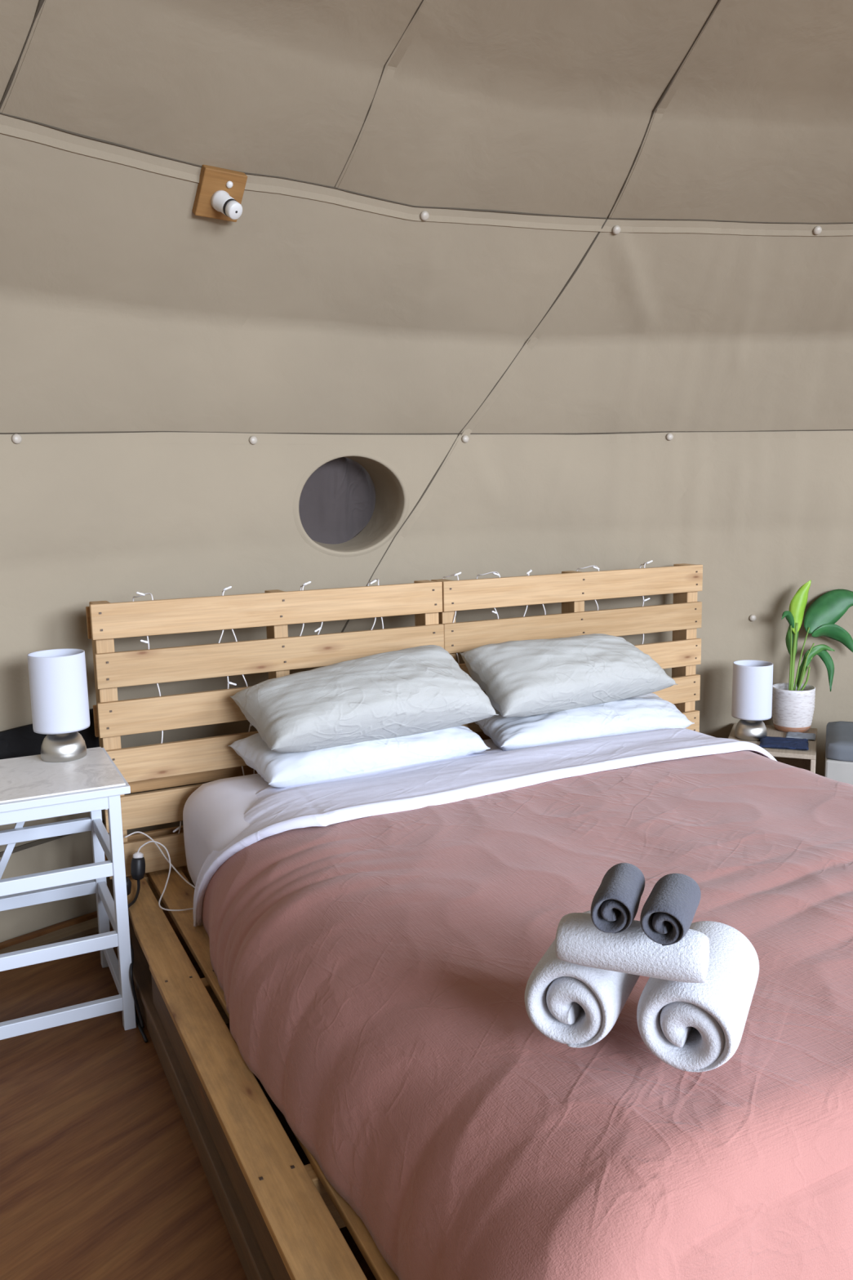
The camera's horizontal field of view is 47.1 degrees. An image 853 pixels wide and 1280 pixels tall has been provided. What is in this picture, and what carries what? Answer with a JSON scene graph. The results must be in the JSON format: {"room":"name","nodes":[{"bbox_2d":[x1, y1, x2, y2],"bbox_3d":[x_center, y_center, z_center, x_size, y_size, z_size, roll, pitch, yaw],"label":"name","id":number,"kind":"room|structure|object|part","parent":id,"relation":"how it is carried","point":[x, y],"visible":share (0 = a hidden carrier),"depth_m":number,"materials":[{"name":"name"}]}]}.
{"room":"tent interior","nodes":[
{"label":"tent interior","id":0,"kind":"room"},
{"bbox_2d":[0,907,376,1279],"bbox_3d":[1.456,1.325,0.531,8.000,0.040,8.000,-5,10,-26],"label":"floor","id":1,"kind":"structure","parent":0,"point":[103,1176],"depth_m":2.10,"materials":[{"name":"brown wood"}]},
{"bbox_2d":[0,917,111,954],"bbox_3d":[-1.170,0.950,3.135,0.420,0.022,0.070,-9,12,-43],"label":"batten","id":2,"kind":"object","parent":1,"relation":"on","point":[90,926],"visible":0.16,"depth_m":3.12,"materials":[{"name":"wood"}]},
{"bbox_2d":[0,746,136,1039],"bbox_3d":[-1.082,0.695,2.638,0.515,0.672,0.449,-5,10,-26],"label":"side table","id":3,"kind":"object","parent":1,"relation":"on","point":[32,788],"visible":1,"depth_m":2.54,"materials":[{"name":"white paint"}]},
{"bbox_3d":[-1.177,0.560,2.795,0.418,0.036,0.024,-5,10,-26],"label":"rail","id":4,"kind":"part","parent":3,"relation":"part of","materials":[{"name":"white paint"}]},
{"bbox_3d":[-1.173,0.751,2.825,0.418,0.036,0.024,-5,10,-26],"label":"rail","id":5,"kind":"part","parent":3,"relation":"part of","materials":[{"name":"white paint"}]},
{"bbox_3d":[-1.002,0.609,2.448,0.418,0.036,0.024,-5,10,-26],"label":"rail","id":6,"kind":"part","parent":3,"relation":"part of","materials":[{"name":"white paint"}]},
{"bbox_2d":[26,648,89,762],"bbox_3d":[-1.033,0.184,2.757,0.152,0.300,0.152,-5,10,-26],"label":"table lamp","id":7,"kind":"object","parent":3,"relation":"on","point":[59,694],"visible":1,"depth_m":2.70,"materials":[{"name":"white fabric"}]},
{"bbox_3d":[-0.998,0.801,2.477,0.418,0.036,0.024,-5,10,-26],"label":"rail","id":8,"kind":"part","parent":3,"relation":"part of","materials":[{"name":"white paint"}]},
{"bbox_3d":[-0.995,0.979,2.504,0.418,0.036,0.024,-5,10,-26],"label":"rail","id":9,"kind":"part","parent":3,"relation":"part of","materials":[{"name":"white paint"}]},
{"bbox_3d":[-0.974,0.663,2.911,0.030,0.649,0.030,-5,10,-26],"label":"leg","id":10,"kind":"part","parent":3,"relation":"part of","materials":[{"name":"white paint"}]},
{"bbox_3d":[-0.890,0.566,2.719,0.022,0.034,0.365,-5,10,-26],"label":"rail","id":11,"kind":"part","parent":3,"relation":"part of","materials":[{"name":"white paint"}]},
{"bbox_3d":[-0.886,0.757,2.748,0.022,0.034,0.365,-5,10,-26],"label":"rail","id":12,"kind":"part","parent":3,"relation":"part of","materials":[{"name":"white paint"}]},
{"bbox_3d":[-0.882,0.935,2.775,0.022,0.034,0.365,-5,10,-26],"label":"rail","id":13,"kind":"part","parent":3,"relation":"part of","materials":[{"name":"white paint"}]},
{"bbox_3d":[-0.800,0.713,2.563,0.030,0.649,0.030,-5,10,-26],"label":"leg","id":14,"kind":"part","parent":3,"relation":"part of","materials":[{"name":"white paint"}]},
{"bbox_2d":[125,851,147,1042],"bbox_3d":[-0.817,0.837,2.719,0.074,0.355,0.466,-3,9,-14],"label":"power cord","id":15,"kind":"object","parent":1,"relation":"on","point":[138,862],"visible":0.58,"depth_m":2.82,"materials":[{"name":"black plastic"}]},
{"bbox_2d":[125,876,131,895],"bbox_3d":[-0.872,0.715,2.829,0.036,0.056,0.036,-5,27,-26],"label":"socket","id":16,"kind":"object","parent":15,"relation":"attached to","point":[128,882],"depth_m":2.82,"materials":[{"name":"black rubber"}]},
{"bbox_3d":[-0.820,0.882,2.705,0.028,0.261,0.301,-5,9,-22],"label":"cord","id":17,"kind":"part","parent":15,"relation":"part of","materials":[{"name":"black plastic"}]},
{"bbox_2d":[130,857,145,879],"bbox_3d":[-0.857,0.679,2.904,0.042,0.065,0.042,-1,-4,0],"label":"socket","id":18,"kind":"object","parent":15,"relation":"attached to","point":[137,864],"depth_m":2.89,"materials":[{"name":"black plastic"}]},
{"bbox_2d":[109,865,399,1279],"bbox_3d":[-0.009,0.931,2.361,1.144,0.246,2.162,-5,10,-26],"label":"pallet","id":19,"kind":"object","parent":1,"relation":"on","point":[283,1219],"visible":0.18,"depth_m":1.90,"materials":[{"name":"brown wood"}]},
{"bbox_2d":[104,808,195,911],"bbox_3d":[-0.797,0.624,2.846,0.373,0.244,0.113,6,11,39],"label":"cord","id":20,"kind":"object","parent":19,"relation":"on","point":[148,836],"visible":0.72,"depth_m":2.86,"materials":[{"name":"white plastic"}]},
{"bbox_3d":[-0.778,0.644,2.891,0.292,0.119,0.038,4,10,32],"label":"cord","id":21,"kind":"part","parent":20,"relation":"part of","materials":[{"name":"white plastic"}]},
{"bbox_3d":[-0.760,0.676,2.820,0.082,0.146,0.264,-8,11,-39],"label":"cord","id":22,"kind":"part","parent":20,"relation":"part of","materials":[{"name":"white plastic"}]},
{"bbox_3d":[-0.352,0.973,1.846,0.036,0.114,1.520,-5,10,-26],"label":"rail","id":23,"kind":"part","parent":19,"relation":"part of","materials":[{"name":"brown wood"}]},
{"bbox_2d":[85,580,444,879],"bbox_3d":[-0.477,0.260,3.201,1.152,0.846,0.130,-5,10,-26],"label":"headboard","id":24,"kind":"object","parent":19,"relation":"on","point":[194,761],"visible":0.38,"depth_m":3.02,"materials":[{"name":"brown wood"}]},
{"bbox_2d":[173,821,181,833],"label":"string lights","id":25,"kind":"object","parent":24,"relation":"attached to","point":[179,828],"depth_m":3.04,"materials":[{"name":"white"}]},
{"bbox_2d":[182,728,716,885],"bbox_3d":[0.496,0.621,2.525,1.831,0.303,2.008,-5,10,-26],"label":"mattress","id":26,"kind":"object","parent":19,"relation":"on","point":[213,815],"visible":0.05,"depth_m":2.80,"materials":[{"name":"fabric"}]},
{"bbox_2d":[227,724,490,787],"bbox_3d":[-0.205,0.340,3.066,0.770,0.170,0.312,-5,10,-26],"label":"pillow","id":27,"kind":"object","parent":26,"relation":"on","point":[279,770],"visible":0.5,"depth_m":2.93,"materials":[{"name":"white fabric"}]},
{"bbox_2d":[229,644,498,752],"bbox_3d":[-0.183,0.176,3.014,0.782,0.267,0.389,-5,10,-26],"label":"pillow","id":28,"kind":"object","parent":27,"relation":"on","point":[421,689],"visible":1,"depth_m":2.89,"materials":[{"name":"beige fabric"}]},
{"bbox_2d":[192,728,777,926],"bbox_3d":[0.263,0.523,2.973,1.931,0.362,0.486,-5,10,-26],"label":"sheet","id":29,"kind":"object","parent":26,"relation":"on","point":[322,803],"visible":0.83,"depth_m":2.75,"materials":[{"name":"white fabric"}]},
{"bbox_2d":[201,750,852,1279],"bbox_3d":[0.582,0.734,2.280,1.975,0.547,1.852,-5,10,-26],"label":"bedspread","id":30,"kind":"object","parent":26,"relation":"on","point":[373,973],"visible":0.88,"depth_m":1.62,"materials":[{"name":"fabric"}]},
{"bbox_2d":[524,910,639,1048],"bbox_3d":[0.243,0.507,1.483,0.139,0.136,0.214,3,10,25],"label":"towel","id":31,"kind":"object","parent":30,"relation":"on","point":[573,1005],"visible":0.6,"depth_m":1.40,"materials":[{"name":"white fabric"}]},
{"bbox_2d":[636,920,759,1071],"bbox_3d":[0.399,0.514,1.427,0.143,0.135,0.245,3,10,25],"label":"towel","id":32,"kind":"object","parent":30,"relation":"on","point":[689,1027],"visible":0.84,"depth_m":1.34,"materials":[{"name":"white fabric"}]},
{"bbox_2d":[555,912,709,982],"bbox_3d":[0.281,0.418,1.333,0.199,0.072,0.083,2,9,22],"label":"towel","id":33,"kind":"object","parent":32,"relation":"on","point":[578,941],"visible":0.96,"depth_m":1.30,"materials":[{"name":"white fabric"}]},
{"bbox_2d":[591,862,644,933],"bbox_3d":[0.258,0.344,1.313,0.062,0.059,0.127,2,9,20],"label":"cloth","id":34,"kind":"object","parent":33,"relation":"on","point":[615,905],"visible":1,"depth_m":1.27,"materials":[{"name":"grey fabric"}]},
{"bbox_2d":[640,873,701,946],"bbox_3d":[0.320,0.350,1.280,0.063,0.057,0.128,3,9,24],"label":"cloth","id":35,"kind":"object","parent":33,"relation":"on","point":[668,913],"visible":1,"depth_m":1.24,"materials":[{"name":"grey fabric"}]},
{"bbox_2d":[474,693,694,751],"bbox_3d":[0.550,0.280,3.430,0.850,0.151,0.303,-5,10,-26],"label":"pillow","id":36,"kind":"object","parent":26,"relation":"on","point":[647,712],"visible":0.56,"depth_m":3.30,"materials":[{"name":"white fabric"}]},
{"bbox_2d":[459,633,677,717],"bbox_3d":[0.520,0.113,3.379,0.780,0.248,0.334,-5,10,-26],"label":"pillow","id":37,"kind":"object","parent":36,"relation":"on","point":[535,677],"visible":1,"depth_m":3.25,"materials":[{"name":"beige fabric"}]},
{"bbox_2d":[728,722,817,773],"bbox_3d":[1.382,0.588,3.926,0.330,0.400,0.440,2,9,22],"label":"crate","id":38,"kind":"object","parent":1,"relation":"on","point":[804,759],"visible":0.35,"depth_m":3.86,"materials":[{"name":"brown wood"}]},
{"bbox_2d":[731,659,773,741],"bbox_3d":[1.293,0.240,3.884,0.152,0.300,0.152,-5,10,-26],"label":"table lamp","id":39,"kind":"object","parent":38,"relation":"on","point":[753,680],"visible":1,"depth_m":3.83,"materials":[{"name":"white fabric"}]},
{"bbox_2d":[759,736,808,750],"bbox_3d":[1.387,0.399,3.791,0.178,0.012,0.162,2,9,21],"label":"folded cloth","id":40,"kind":"object","parent":38,"relation":"on","point":[769,741],"visible":0.99,"depth_m":3.77,"materials":[{"name":"blue fabric"}]},
{"bbox_3d":[1.462,0.566,4.121,0.293,0.382,0.014,2,9,22],"label":"panel","id":41,"kind":"part","parent":38,"relation":"part of","materials":[{"name":"brown wood"}]},
{"bbox_2d":[785,731,816,740],"bbox_3d":[1.492,0.382,3.898,0.112,0.010,0.091,3,9,23],"label":"folded cloth","id":42,"kind":"object","parent":38,"relation":"on","point":[811,736],"visible":0.98,"depth_m":3.89,"materials":[{"name":"grey fabric"}]},
{"bbox_2d":[772,580,852,733],"bbox_3d":[1.605,0.063,3.968,0.386,0.616,0.169,0,9,4],"label":"potted plant","id":43,"kind":"object","parent":38,"relation":"on","point":[793,704],"visible":0.98,"depth_m":3.98,"materials":[{"name":"green plant"}]},
{"bbox_3d":[1.477,0.084,3.967,0.008,0.290,0.022,3,10,26],"label":"stem","id":44,"kind":"part","parent":43,"relation":"part of","materials":[{"name":"green plant"}]},
{"bbox_3d":[1.491,0.078,3.970,0.026,0.301,0.019,6,11,41],"label":"stem","id":45,"kind":"part","parent":43,"relation":"part of","materials":[{"name":"green plant"}]},
{"bbox_3d":[1.501,0.280,4.009,0.169,0.180,0.169,-5,10,-26],"label":"pot","id":46,"kind":"part","parent":43,"relation":"part of","materials":[{"name":"ceramic"}]},
{"bbox_3d":[1.530,0.086,3.994,0.064,0.276,0.022,-5,10,-26],"label":"stem","id":47,"kind":"part","parent":43,"relation":"part of","materials":[{"name":"green plant"}]},
{"bbox_3d":[1.529,0.149,3.984,0.051,0.157,0.010,-3,9,-14],"label":"stem","id":48,"kind":"part","parent":43,"relation":"part of","materials":[{"name":"green plant"}]},
{"bbox_3d":[1.544,0.168,3.996,0.047,0.118,0.009,-1,9,-2],"label":"stem","id":49,"kind":"part","parent":43,"relation":"part of","materials":[{"name":"green plant"}]},
{"bbox_3d":[1.556,0.130,4.004,0.088,0.188,0.008,-3,9,-13],"label":"stem","id":50,"kind":"part","parent":43,"relation":"part of","materials":[{"name":"green plant"}]},
{"bbox_3d":[1.548,0.118,3.997,0.077,0.212,0.009,-3,9,-14],"label":"stem","id":51,"kind":"part","parent":43,"relation":"part of","materials":[{"name":"green plant"}]},
{"bbox_3d":[1.527,0.603,3.869,0.018,0.382,0.440,2,9,22],"label":"panel","id":52,"kind":"part","parent":38,"relation":"part of","materials":[{"name":"beige wood"}]},
{"bbox_2d":[824,745,852,784],"bbox_3d":[1.928,0.621,3.684,0.800,0.385,0.400,2,9,22],"label":"storage bench","id":53,"kind":"object","parent":1,"relation":"on","point":[837,770],"visible":0.11,"depth_m":3.61,"materials":[{"name":"beige fabric"}]},
{"bbox_2d":[826,720,852,761],"bbox_3d":[1.924,0.398,3.650,0.800,0.066,0.400,2,9,22],"label":"seat cushion","id":54,"kind":"object","parent":53,"relation":"on","point":[839,735],"visible":1,"depth_m":3.64,"materials":[{"name":"grey fabric"}]},
{"bbox_3d":[0.974,0.839,2.840,1.029,0.246,2.162,-5,10,-26],"label":"pallet","id":55,"kind":"object","parent":1,"relation":"on","visible":0},
{"bbox_2d":[431,563,702,740],"bbox_3d":[0.552,0.163,3.704,1.148,0.846,0.130,-5,10,-26],"label":"headboard","id":56,"kind":"object","parent":55,"relation":"on","point":[683,617],"visible":0.47,"depth_m":3.63,"materials":[{"name":"brown wood"}]},
{"bbox_2d":[492,607,498,618],"label":"string lights","id":57,"kind":"object","parent":56,"relation":"attached to","point":[495,612],"depth_m":3.45,"materials":[{"name":"white plastic"}]},
{"bbox_2d":[642,595,649,606],"label":"string lights","id":58,"kind":"object","parent":56,"relation":"attached to","point":[646,599],"depth_m":3.74,"materials":[{"name":"white plastic"}]},
{"bbox_2d":[0,112,852,942],"bbox_3d":[-0.497,-0.064,2.251,6.277,2.279,2.150,-8,11,-39],"label":"wall","id":59,"kind":"structure","parent":0,"point":[548,394],"depth_m":3.30,"materials":[{"name":"fabric"}]},
{"bbox_2d":[0,708,99,759],"bbox_3d":[-1.491,0.424,2.625,0.102,0.248,1.465,5,11,37],"label":"trim","id":60,"kind":"structure","parent":59,"relation":"attached to","point":[20,741],"depth_m":2.97,"materials":[{"name":"black"}]},
{"bbox_2d":[0,819,105,857],"bbox_3d":[-1.326,0.681,2.879,0.142,0.108,2.005,6,11,41],"label":"trim","id":61,"kind":"structure","parent":59,"relation":"attached to","point":[39,842],"depth_m":3.07,"materials":[{"name":"brown"}]},
{"bbox_3d":[-1.546,0.252,2.523,0.241,1.601,2.032,6,11,40],"label":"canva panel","id":62,"kind":"part","parent":59,"relation":"part of","materials":[{"name":"beige fabric"}]},
{"bbox_2d":[132,591,153,601],"label":"string lights","id":63,"kind":"object","parent":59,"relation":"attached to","point":[141,594],"depth_m":2.94,"materials":[{"name":"white plastic"}]},
{"bbox_2d":[140,635,149,649],"label":"string lights","id":64,"kind":"object","parent":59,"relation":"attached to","point":[143,641],"depth_m":2.92,"materials":[{"name":"white plastic"}]},
{"bbox_3d":[-0.945,-0.912,2.612,1.379,0.688,0.506,-9,11,-40],"label":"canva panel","id":65,"kind":"part","parent":59,"relation":"part of","materials":[{"name":"beige fabric"}]},
{"bbox_2d":[191,164,247,222],"bbox_3d":[-0.551,-1.198,2.637,0.125,0.133,0.122,-8,11,-38],"label":"fitting","id":66,"kind":"object","parent":59,"relation":"attached to","point":[220,192],"visible":1,"depth_m":2.62,"materials":[{"name":"brown wood"}]},
{"bbox_2d":[222,586,231,595],"label":"string lights","id":67,"kind":"object","parent":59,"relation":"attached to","point":[225,588],"depth_m":3.03,"materials":[{"name":"white plastic"}]},
{"bbox_3d":[-0.617,-0.160,3.031,0.027,0.015,0.008,-3,9,-12],"label":"bulb","id":68,"kind":"part","parent":67,"relation":"part of","materials":[{"name":"white"}]},
{"bbox_3d":[-0.756,0.121,3.261,2.024,1.606,0.352,-5,10,-26],"label":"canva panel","id":69,"kind":"part","parent":59,"relation":"part of","materials":[{"name":"beige fabric"}]},
{"bbox_2d":[226,675,236,688],"label":"string lights","id":70,"kind":"object","parent":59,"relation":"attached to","point":[228,682],"depth_m":3.05,"materials":[{"name":"white plastic"}]},
{"bbox_2d":[299,581,311,590],"label":"string lights","id":71,"kind":"object","parent":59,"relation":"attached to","point":[308,582],"depth_m":3.14,"materials":[{"name":"white plastic"}]},
{"bbox_2d":[314,621,323,634],"label":"string lights","id":72,"kind":"object","parent":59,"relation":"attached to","point":[319,628],"depth_m":3.16,"materials":[{"name":"white plastic"}]},
{"bbox_2d":[293,450,409,557],"bbox_3d":[-0.315,-0.498,3.595,0.468,0.390,0.273,-5,10,-26],"label":"window","id":73,"kind":"structure","parent":59,"relation":"in","point":[348,504],"depth_m":3.63,"materials":[{"name":"fabric"}]},
{"bbox_2d":[367,578,378,586],"label":"string lights","id":74,"kind":"object","parent":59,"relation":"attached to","point":[373,581],"depth_m":3.25,"materials":[{"name":"white plastic"}]},
{"bbox_3d":[-0.130,-1.023,3.177,1.362,0.667,0.529,-5,10,-26],"label":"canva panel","id":75,"kind":"part","parent":59,"relation":"part of","materials":[{"name":"beige fabric"}]},
{"bbox_2d":[442,572,461,580],"label":"string lights","id":76,"kind":"object","parent":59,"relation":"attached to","point":[459,573],"depth_m":3.39,"materials":[{"name":"white plastic"}]},
{"bbox_2d":[476,571,500,578],"label":"string lights","id":77,"kind":"object","parent":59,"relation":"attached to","point":[496,573],"depth_m":3.47,"materials":[{"name":"white plastic"}]},
{"bbox_3d":[0.172,0.017,3.815,2.035,1.610,0.232,-3,9,-15],"label":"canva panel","id":78,"kind":"part","parent":59,"relation":"part of","materials":[{"name":"beige fabric"}]},
{"bbox_2d":[576,564,599,571],"label":"string lights","id":79,"kind":"object","parent":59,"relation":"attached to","point":[593,566],"depth_m":3.66,"materials":[{"name":"white plastic"}]},
{"bbox_2d":[640,560,653,568],"label":"string lights","id":80,"kind":"object","parent":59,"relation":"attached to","point":[651,561],"depth_m":3.75,"materials":[{"name":"white plastic"}]},
{"bbox_3d":[0.821,-1.087,3.452,1.169,0.665,0.827,-5,10,-26],"label":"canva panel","id":81,"kind":"part","parent":59,"relation":"part of","materials":[{"name":"beige fabric"}]},
{"bbox_3d":[1.243,-0.036,4.030,2.034,1.608,0.237,-1,9,2],"label":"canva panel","id":82,"kind":"part","parent":59,"relation":"part of","materials":[{"name":"beige fabric"}]},
{"bbox_3d":[1.815,-1.116,3.540,1.383,0.659,0.504,1,9,11],"label":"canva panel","id":83,"kind":"part","parent":59,"relation":"part of","materials":[{"name":"beige fabric"}]},
{"bbox_2d":[0,0,852,222],"bbox_3d":[1.082,-1.446,0.385,5.438,1.002,6.284,6,11,40],"label":"ceiling","id":84,"kind":"structure","parent":0,"point":[731,110],"depth_m":2.63,"materials":[{"name":"fabric"}]},
{"bbox_3d":[0.146,-1.553,1.153,3.138,0.985,0.925,3,9,23],"label":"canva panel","id":85,"kind":"part","parent":84,"relation":"part of","materials":[{"name":"beige fabric"}]},
{"bbox_3d":[0.158,-1.561,1.231,1.225,0.993,3.125,-5,10,-26],"label":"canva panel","id":86,"kind":"part","parent":84,"relation":"part of","materials":[{"name":"beige fabric"}]},
{"bbox_3d":[0.836,-1.621,1.570,0.936,1.002,3.138,-5,10,-26],"label":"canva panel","id":87,"kind":"part","parent":84,"relation":"part of","materials":[{"name":"beige fabric"}]},
{"bbox_3d":[0.994,-1.650,1.683,0.927,0.987,3.142,-1,9,2],"label":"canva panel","id":88,"kind":"part","parent":84,"relation":"part of","materials":[{"name":"beige fabric"}]},
{"bbox_2d":[810,635,852,776],"bbox_3d":[1.438,0.187,0.351,5.523,2.265,7.563,6,11,40],"label":"wall","id":89,"kind":"structure","parent":0,"point":[836,704],"depth_m":4.15,"materials":[{"name":"fabric"}]},
{"bbox_2d":[0,911,97,949],"bbox_3d":[-0.267,0.881,3.430,4.432,0.035,0.739,-6,10,-30],"label":"baseboard","id":90,"kind":"structure","parent":89,"relation":"attached to","point":[45,931],"depth_m":3.13,"materials":[{"name":"brown wood"}]}
]}

